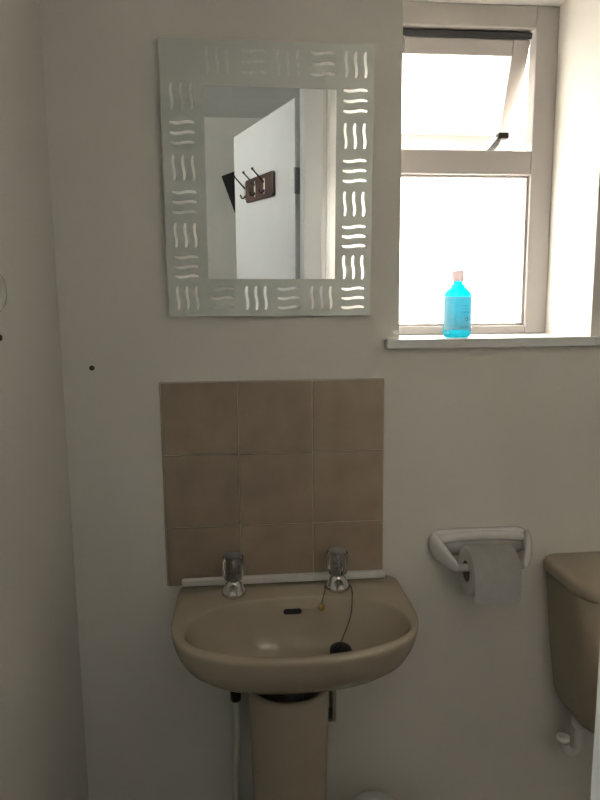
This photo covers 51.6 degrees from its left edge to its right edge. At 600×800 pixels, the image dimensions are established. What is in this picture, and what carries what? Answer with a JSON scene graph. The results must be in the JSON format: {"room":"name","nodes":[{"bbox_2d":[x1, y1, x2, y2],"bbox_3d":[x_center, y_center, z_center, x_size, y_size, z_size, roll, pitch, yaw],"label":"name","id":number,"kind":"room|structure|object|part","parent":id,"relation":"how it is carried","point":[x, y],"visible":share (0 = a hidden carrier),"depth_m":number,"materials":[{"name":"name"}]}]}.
{"room":"bathroom","nodes":[
{"label":"bathroom","id":0,"kind":"room"},
{"bbox_2d":[0,0,88,799],"bbox_3d":[-0.608,0.068,0.753,0.355,2.390,0.965,-1,8,-5],"label":"wall","id":1,"kind":"structure","parent":0,"point":[43,746],"depth_m":1.06,"materials":[{"name":"white paint"}]},
{"bbox_2d":[0,274,6,340],"bbox_3d":[-0.442,-0.139,0.910,0.012,0.104,0.062,-1,8,-5],"label":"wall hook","id":2,"kind":"object","parent":1,"relation":"attached to","point":[3,291],"visible":1,"depth_m":0.91,"materials":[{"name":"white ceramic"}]},
{"bbox_2d":[39,0,599,799],"bbox_3d":[0.464,-0.042,1.474,2.620,2.390,0.300,-1,8,-5],"label":"wall","id":3,"kind":"structure","parent":0,"point":[507,436],"depth_m":1.32,"materials":[{"name":"white paint"}]},
{"bbox_2d":[158,37,374,315],"bbox_3d":[-0.059,-0.420,1.205,0.407,0.511,0.027,-1,8,-5],"label":"wall mirror","id":4,"kind":"object","parent":3,"relation":"attached to","point":[267,146],"visible":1,"depth_m":1.20,"materials":[{"name":"clear glass"}]},
{"bbox_2d":[203,86,335,278],"bbox_3d":[-0.059,-0.420,1.205,0.404,0.509,0.005,-1,10,-5],"label":"mirror glass","id":5,"kind":"object","parent":4,"relation":"attached to","point":[269,152],"depth_m":1.20,"materials":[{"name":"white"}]},
{"bbox_2d":[159,378,383,585],"bbox_3d":[-0.052,0.174,1.302,0.462,0.433,0.008,-1,8,-5],"label":"tile backsplash","id":6,"kind":"structure","parent":3,"relation":"attached to","point":[278,474],"depth_m":1.29,"materials":[{"name":"tile"}]},
{"bbox_2d":[328,690,335,721],"bbox_3d":[0.067,0.610,1.357,0.020,0.178,0.040,-1,8,-5],"label":"bracket","id":7,"kind":"object","parent":3,"relation":"attached to","point":[332,710],"visible":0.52,"depth_m":1.35,"materials":[{"name":"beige metal"}]},
{"bbox_2d":[399,1,559,334],"bbox_3d":[0.385,-0.538,1.523,0.416,0.745,0.145,-1,8,-5],"label":"window","id":8,"kind":"structure","parent":3,"relation":"in","point":[429,28],"depth_m":1.45,"materials":[{"name":"paint"}]},
{"bbox_3d":[0.366,-0.731,1.506,0.335,0.252,0.123,-1,8,-5],"label":"sash","id":9,"kind":"part","parent":8,"relation":"part of","materials":[{"name":"glass"}]},
{"bbox_2d":[428,526,531,571],"bbox_3d":[0.395,0.318,1.324,0.226,0.067,0.083,-1,8,-5],"label":"toilet roll holder","id":10,"kind":"object","parent":3,"relation":"attached to","point":[445,543],"visible":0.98,"depth_m":1.34,"materials":[{"name":"white ceramic"}]},
{"bbox_3d":[0.302,0.322,1.312,0.020,0.061,0.085,-4,9,-25],"label":"arm","id":11,"kind":"part","parent":10,"relation":"part of","materials":[{"name":"white ceramic"}]},
{"bbox_3d":[0.392,0.309,1.357,0.224,0.059,0.016,-1,8,-5],"label":"plate","id":12,"kind":"part","parent":10,"relation":"part of","materials":[{"name":"white ceramic"}]},
{"bbox_2d":[458,544,521,604],"bbox_3d":[0.395,0.355,1.295,0.098,0.103,0.102,-1,8,-5],"label":"toilet roll","id":13,"kind":"object","parent":10,"relation":"on","point":[494,575],"visible":0.99,"depth_m":1.25,"materials":[{"name":"paper"}]},
{"bbox_3d":[0.488,0.318,1.328,0.020,0.061,0.085,2,8,16],"label":"arm","id":14,"kind":"part","parent":10,"relation":"part of","materials":[{"name":"white ceramic"}]},
{"bbox_2d":[385,333,599,348],"bbox_3d":[0.409,-0.136,1.409,0.487,0.020,0.259,-1,8,-5],"label":"windowsill","id":15,"kind":"structure","parent":3,"relation":"attached to","point":[541,339],"depth_m":1.29,"materials":[{"name":"white paint"}]},
{"bbox_2d":[443,270,471,337],"bbox_3d":[0.338,-0.205,1.329,0.060,0.140,0.045,-3,8,-19],"label":"mouthwash bottle","id":16,"kind":"object","parent":15,"relation":"on","point":[457,300],"visible":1,"depth_m":1.31,"materials":[{"name":"blue plastic"}]},
{"bbox_2d":[543,551,599,733],"bbox_3d":[0.763,0.532,1.320,0.428,0.364,0.210,-1,8,-5],"label":"toilet cistern","id":17,"kind":"object","parent":3,"relation":"attached to","point":[573,579],"visible":0.97,"depth_m":1.30,"materials":[{"name":"beige ceramic"}]},
{"bbox_2d":[556,714,585,756],"bbox_3d":[0.597,0.736,1.361,0.066,0.100,0.033,-1,8,-5],"label":"overflow elbow","id":18,"kind":"object","parent":17,"relation":"attached to","point":[562,738],"visible":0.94,"depth_m":1.35,"materials":[{"name":"white plastic"}]},
{"bbox_3d":[0.761,0.368,1.305,0.428,0.034,0.194,-1,8,-5],"label":"lid","id":19,"kind":"part","parent":17,"relation":"part of","materials":[{"name":"beige ceramic"}]},
{"bbox_3d":[0.183,1.400,-0.024,3.500,0.050,3.600,-1,8,-5],"label":"floor","id":20,"kind":"structure","parent":0,"visible":0},
{"bbox_2d":[248,691,328,799],"bbox_3d":[-0.019,0.868,1.276,0.196,0.651,0.195,-1,8,-5],"label":"pedestal","id":21,"kind":"object","parent":20,"relation":"on","point":[289,732],"visible":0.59,"depth_m":1.19,"materials":[{"name":"beige ceramic"}]},
{"bbox_2d":[171,569,418,694],"bbox_3d":[-0.009,0.471,1.185,0.463,0.161,0.326,-1,8,-5],"label":"basin","id":22,"kind":"object","parent":21,"relation":"on","point":[274,639],"depth_m":1.22,"materials":[{"name":"beige ceramic"}]},
{"bbox_2d":[222,552,245,599],"bbox_3d":[-0.134,0.356,1.246,0.050,0.083,0.076,-1,8,-5],"label":"tap","id":23,"kind":"object","parent":22,"relation":"on","point":[233,563],"visible":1,"depth_m":1.24,"materials":[{"name":"silver metal"}]},
{"bbox_3d":[-0.135,0.342,1.257,0.046,0.049,0.046,-1,8,-5],"label":"handle","id":24,"kind":"part","parent":23,"relation":"part of","materials":[{"name":"clear plastic"}]},
{"bbox_3d":[-0.132,0.384,1.236,0.021,0.025,0.048,-1,8,-5],"label":"spout","id":25,"kind":"part","parent":23,"relation":"part of","materials":[{"name":"silver metal"}]},
{"bbox_2d":[230,691,240,799],"bbox_3d":[-0.134,0.836,1.336,0.023,0.700,0.025,-7,10,-40],"label":"pipe","id":26,"kind":"object","parent":22,"relation":"attached to","point":[235,697],"visible":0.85,"depth_m":1.31,"materials":[{"name":"metal"}]},
{"bbox_3d":[-0.032,0.379,1.321,0.433,0.016,0.014,-1,8,-5],"label":"sealing strip","id":27,"kind":"part","parent":22,"relation":"part of","materials":[{"name":"white plastic"}]},
{"bbox_2d":[317,584,352,653],"bbox_3d":[0.073,0.444,1.252,0.076,0.108,0.147,-1,8,-5],"label":"plug","id":28,"kind":"object","parent":22,"relation":"in","point":[337,647],"visible":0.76,"depth_m":1.22,"materials":[{"name":"black rubber"}]},
{"bbox_2d":[326,547,349,593],"bbox_3d":[0.079,0.351,1.269,0.050,0.083,0.076,-1,8,-5],"label":"tap","id":29,"kind":"object","parent":22,"relation":"on","point":[337,558],"visible":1,"depth_m":1.26,"materials":[{"name":"silver metal"}]},
{"bbox_3d":[0.078,0.336,1.280,0.046,0.049,0.046,-1,8,-5],"label":"handle","id":30,"kind":"part","parent":29,"relation":"part of","materials":[{"name":"clear plastic"}]},
{"bbox_3d":[0.080,0.379,1.259,0.021,0.025,0.048,-1,8,-5],"label":"spout","id":31,"kind":"part","parent":29,"relation":"part of","materials":[{"name":"silver metal"}]},
{"bbox_2d":[352,791,392,799],"bbox_3d":[0.159,1.015,1.325,0.122,0.342,0.122,-1,8,-5],"label":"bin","id":32,"kind":"object","parent":20,"relation":"on","point":[368,795],"visible":1,"depth_m":1.33,"materials":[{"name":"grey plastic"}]},
{"bbox_3d":[0.178,0.203,-0.273,3.500,2.390,1.235,-1,8,-5],"label":"wall","id":33,"kind":"structure","parent":0,"visible":0},
{"bbox_2d":[590,650,599,799],"bbox_3d":[-0.181,0.251,0.278,0.916,2.150,0.152,-1,8,-5],"label":"trim","id":34,"kind":"structure","parent":33,"relation":"attached to","point":[595,783],"depth_m":0.38,"materials":[{"name":"white paint"}]},
{"label":"outside","id":35,"kind":"structure","parent":0,"visible":0},
{"bbox_2d":[429,45,529,323],"bbox_3d":[0.940,-0.442,3.195,0.120,3.700,1.480,-1,8,-5],"label":"wall","id":36,"kind":"structure","parent":35,"point":[476,224],"depth_m":3.08,"materials":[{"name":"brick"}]}
]}

